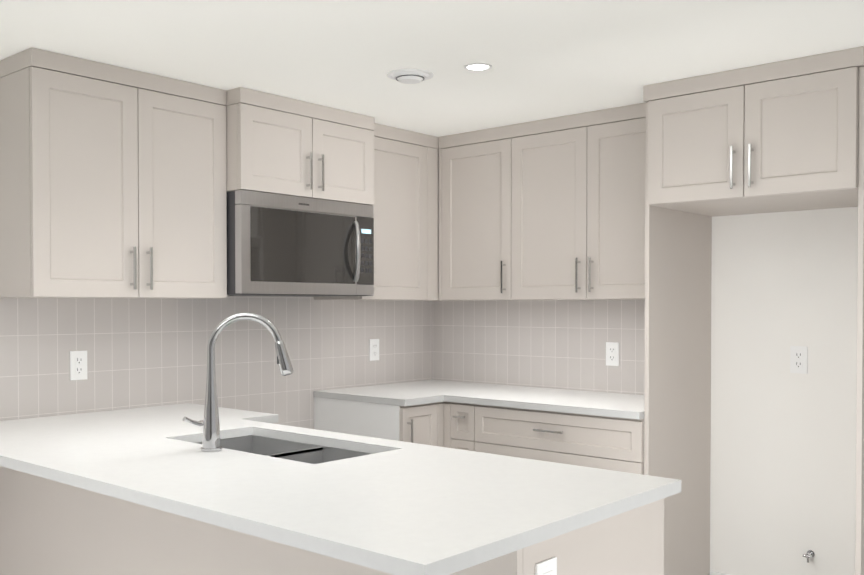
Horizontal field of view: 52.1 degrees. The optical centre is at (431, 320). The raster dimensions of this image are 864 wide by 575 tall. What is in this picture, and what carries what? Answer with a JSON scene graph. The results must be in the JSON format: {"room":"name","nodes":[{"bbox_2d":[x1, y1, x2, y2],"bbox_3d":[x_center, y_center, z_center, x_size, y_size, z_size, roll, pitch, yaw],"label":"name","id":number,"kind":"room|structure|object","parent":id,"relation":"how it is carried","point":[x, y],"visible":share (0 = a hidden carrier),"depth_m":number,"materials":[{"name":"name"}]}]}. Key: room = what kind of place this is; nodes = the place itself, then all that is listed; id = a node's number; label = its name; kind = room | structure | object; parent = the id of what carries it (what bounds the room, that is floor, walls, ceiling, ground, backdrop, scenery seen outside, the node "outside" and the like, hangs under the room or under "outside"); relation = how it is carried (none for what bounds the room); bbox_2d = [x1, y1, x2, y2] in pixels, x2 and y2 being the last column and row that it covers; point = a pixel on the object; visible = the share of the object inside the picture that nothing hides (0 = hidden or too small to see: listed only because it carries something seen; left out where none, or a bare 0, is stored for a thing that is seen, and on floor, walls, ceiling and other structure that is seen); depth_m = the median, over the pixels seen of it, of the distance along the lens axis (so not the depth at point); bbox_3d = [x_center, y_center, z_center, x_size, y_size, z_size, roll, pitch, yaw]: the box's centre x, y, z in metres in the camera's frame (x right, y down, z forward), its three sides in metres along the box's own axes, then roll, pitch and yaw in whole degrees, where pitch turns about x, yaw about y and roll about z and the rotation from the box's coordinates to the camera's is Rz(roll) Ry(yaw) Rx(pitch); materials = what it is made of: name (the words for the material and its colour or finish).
{"room":"kitchen","nodes":[
{"label":"kitchen","id":0,"kind":"room"},
{"bbox_2d":[0,0,863,136],"bbox_3d":[0.137,-0.901,0.403,6.600,0.020,7.100,1,1,41],"label":"ceiling","id":1,"kind":"structure","parent":0,"point":[547,59],"depth_m":2.99,"materials":[{"name":"paint"}]},
{"bbox_2d":[387,68,433,83],"bbox_3d":[-0.084,-0.926,3.376,0.180,0.026,0.180,1,1,41],"label":"ceiling vent","id":2,"kind":"object","parent":1,"relation":"in","point":[409,76],"visible":1,"depth_m":3.34,"materials":[{"name":"white plastic"}]},
{"bbox_2d":[464,63,491,70],"bbox_3d":[0.170,-0.935,3.262,0.104,0.004,0.104,1,1,41],"label":"recessed light","id":3,"kind":"object","parent":1,"relation":"in","point":[477,67],"visible":1,"depth_m":3.26,"materials":[{"name":"white"}]},
{"bbox_2d":[710,207,857,574],"bbox_3d":[2.478,0.179,3.023,6.500,2.225,0.100,1,1,41],"label":"wall","id":4,"kind":"structure","parent":0,"point":[783,472],"depth_m":3.80,"materials":[{"name":"paint"}]},
{"bbox_2d":[440,126,507,300],"bbox_3d":[0.324,-0.532,4.595,0.468,0.851,0.348,1,1,41],"label":"upper cabinet","id":5,"kind":"object","parent":4,"relation":"attached to","point":[474,164],"depth_m":4.47,"materials":[{"name":"beige wood"}]},
{"bbox_2d":[432,299,644,394],"bbox_3d":[0.627,0.136,4.571,1.661,0.540,0.006,1,1,41],"label":"wall tile","id":6,"kind":"structure","parent":4,"relation":"attached to","point":[557,344],"depth_m":4.61,"materials":[{"name":"beige tile"}]},
{"bbox_2d":[606,342,618,365],"bbox_3d":[0.885,0.165,4.336,0.070,0.115,0.008,1,1,41],"label":"electrical outlet","id":7,"kind":"object","parent":6,"relation":"attached to","point":[612,353],"visible":1,"depth_m":4.33,"materials":[{"name":"white plastic"}]},
{"bbox_2d":[508,103,645,299],"bbox_3d":[0.818,-0.525,4.162,0.846,0.851,0.348,1,1,41],"label":"upper cabinet","id":8,"kind":"object","parent":4,"relation":"attached to","point":[576,182],"depth_m":4.06,"materials":[{"name":"beige wood"}]},
{"bbox_2d":[710,571,729,574],"bbox_3d":[3.077,1.234,2.441,4.810,0.135,0.014,1,1,41],"label":"baseboard","id":9,"kind":"structure","parent":4,"relation":"attached to","point":[714,573],"depth_m":4.00,"materials":[{"name":"white wood"}]},
{"bbox_2d":[790,346,807,373],"bbox_3d":[1.559,0.168,3.755,0.070,0.115,0.008,1,1,41],"label":"electrical outlet","id":10,"kind":"object","parent":4,"relation":"attached to","point":[798,359],"visible":1,"depth_m":3.75,"materials":[{"name":"white plastic"}]},
{"bbox_2d":[803,550,814,562],"bbox_3d":[1.584,0.993,3.715,0.032,0.044,0.055,1,1,41],"label":"water valve","id":11,"kind":"object","parent":4,"relation":"attached to","point":[810,554],"visible":1,"depth_m":3.71,"materials":[{"name":"silver metal"}]},
{"bbox_3d":[0.137,1.358,0.440,6.600,0.050,7.100,1,1,41],"label":"floor","id":12,"kind":"structure","parent":0,"visible":0},
{"bbox_2d":[0,467,71,574],"bbox_3d":[-1.134,0.844,3.381,0.587,0.883,0.785,1,1,41],"label":"base cabinet","id":13,"kind":"object","parent":12,"relation":"on","point":[36,514],"depth_m":3.04,"materials":[{"name":"beige wood"}]},
{"bbox_2d":[72,487,243,574],"bbox_3d":[-0.900,0.849,3.063,0.184,0.883,0.614,1,1,41],"label":"base cabinet","id":14,"kind":"object","parent":12,"relation":"on","point":[110,536],"depth_m":2.66,"materials":[{"name":"beige wood"}]},
{"bbox_2d":[0,403,277,446],"bbox_3d":[-1.212,0.389,3.255,0.627,0.030,1.130,1,1,41],"label":"countertop","id":15,"kind":"structure","parent":14,"relation":"on","point":[37,429],"depth_m":3.26,"materials":[{"name":"white stone"}]},
{"bbox_2d":[313,396,444,446],"bbox_3d":[-0.245,0.828,4.351,0.648,0.883,0.313,1,1,41],"label":"base cabinet","id":16,"kind":"object","parent":12,"relation":"on","point":[423,422],"depth_m":4.19,"materials":[{"name":"beige wood"}]},
{"bbox_2d":[313,380,516,403],"bbox_3d":[-0.062,0.367,4.570,0.626,0.030,0.904,1,1,41],"label":"countertop","id":17,"kind":"structure","parent":16,"relation":"on","point":[405,392],"depth_m":4.46,"materials":[{"name":"white stone"}]},
{"bbox_2d":[453,404,468,450],"bbox_3d":[0.327,0.827,4.435,0.187,0.883,0.607,1,1,41],"label":"base cabinet","id":18,"kind":"object","parent":12,"relation":"on","point":[460,411],"depth_m":4.19,"materials":[{"name":"beige wood"}]},
{"bbox_2d":[268,499,663,574],"bbox_3d":[0.094,0.863,2.194,0.755,0.883,0.614,1,1,41],"label":"base cabinet","id":19,"kind":"object","parent":12,"relation":"on","point":[632,543],"depth_m":1.99,"materials":[{"name":"beige wood"}]},
{"bbox_2d":[0,431,587,574],"bbox_3d":[-0.516,0.405,2.226,1.775,0.030,0.497,1,1,41],"label":"countertop","id":20,"kind":"structure","parent":19,"relation":"on","point":[386,524],"depth_m":1.94,"materials":[{"name":"white stone"}]},
{"bbox_2d":[183,312,293,451],"bbox_3d":[-0.571,0.179,2.622,0.197,0.406,0.271,1,1,41],"label":"faucet","id":21,"kind":"object","parent":20,"relation":"on","point":[209,424],"visible":1,"depth_m":2.60,"materials":[{"name":"silver metal"}]},
{"bbox_2d":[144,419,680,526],"bbox_3d":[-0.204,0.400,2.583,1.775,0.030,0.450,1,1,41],"label":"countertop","id":22,"kind":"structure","parent":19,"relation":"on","point":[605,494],"depth_m":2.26,"materials":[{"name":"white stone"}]},
{"bbox_2d":[152,431,379,574],"bbox_3d":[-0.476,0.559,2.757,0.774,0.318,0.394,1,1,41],"label":"sink cabinet","id":23,"kind":"object","parent":22,"relation":"in","point":[244,553],"depth_m":2.48,"materials":[{"name":"beige wood"}]},
{"bbox_2d":[535,557,556,574],"bbox_3d":[0.229,0.537,1.764,0.008,0.115,0.070,1,1,41],"label":"outlet","id":24,"kind":"object","parent":19,"relation":"attached to","point":[543,565],"depth_m":1.76,"materials":[{"name":"white plastic"}]},
{"bbox_2d":[469,404,643,474],"bbox_3d":[0.722,0.833,4.089,0.863,0.883,0.607,1,1,41],"label":"base cabinet","id":25,"kind":"object","parent":12,"relation":"on","point":[600,430],"depth_m":3.83,"materials":[{"name":"beige wood"}]},
{"bbox_2d":[445,386,643,419],"bbox_3d":[0.653,0.375,4.129,1.030,0.030,0.627,1,1,41],"label":"countertop","id":26,"kind":"structure","parent":25,"relation":"on","point":[620,406],"depth_m":4.03,"materials":[{"name":"white stone"}]},
{"bbox_2d":[643,47,863,574],"bbox_3d":[1.348,0.172,3.509,0.822,2.223,0.651,1,1,41],"label":"surround","id":27,"kind":"object","parent":12,"relation":"on","point":[784,136],"visible":1,"depth_m":3.44,"materials":[{"name":"beige wood"}]},
{"bbox_3d":[-2.310,0.186,2.560,0.100,2.225,7.100,1,1,41],"label":"wall","id":28,"kind":"structure","parent":0,"visible":0},
{"bbox_2d":[0,47,227,298],"bbox_3d":[-1.235,-0.513,3.435,0.348,0.851,0.800,1,1,41],"label":"upper cabinet","id":29,"kind":"object","parent":28,"relation":"attached to","point":[117,182],"depth_m":3.24,"materials":[{"name":"beige wood"}]},
{"bbox_2d":[0,296,431,428],"bbox_3d":[-1.118,0.578,3.849,0.006,1.400,3.400,1,1,41],"label":"wall tile","id":30,"kind":"structure","parent":28,"relation":"attached to","point":[146,352],"depth_m":3.92,"materials":[{"name":"beige tile"}]},
{"bbox_2d":[70,351,86,379],"bbox_3d":[-1.402,0.178,3.507,0.008,0.115,0.070,1,1,41],"label":"electrical outlet","id":31,"kind":"object","parent":30,"relation":"attached to","point":[78,365],"visible":1,"depth_m":3.50,"materials":[{"name":"white plastic"}]},
{"bbox_2d":[369,339,378,360],"bbox_3d":[-0.309,0.158,4.756,0.008,0.115,0.070,1,1,41],"label":"electrical outlet","id":32,"kind":"object","parent":30,"relation":"attached to","point":[373,349],"visible":1,"depth_m":4.75,"materials":[{"name":"white plastic"}]},
{"bbox_2d":[224,87,379,210],"bbox_3d":[-0.685,-0.742,3.992,0.438,0.411,0.765,1,1,41],"label":"upper cabinet","id":33,"kind":"object","parent":28,"relation":"attached to","point":[277,144],"depth_m":3.80,"materials":[{"name":"beige wood"}]},
{"bbox_2d":[227,190,373,296],"bbox_3d":[-0.663,-0.323,3.980,0.484,0.422,0.756,1,1,41],"label":"microwave","id":34,"kind":"object","parent":33,"relation":"attached to","point":[281,245],"visible":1,"depth_m":3.79,"materials":[{"name":"metal"}]},
{"bbox_2d":[314,124,427,300],"bbox_3d":[-0.312,-0.531,4.491,0.348,0.851,0.472,1,1,41],"label":"upper cabinet","id":35,"kind":"object","parent":28,"relation":"attached to","point":[401,218],"depth_m":4.42,"materials":[{"name":"beige wood"}]}
]}

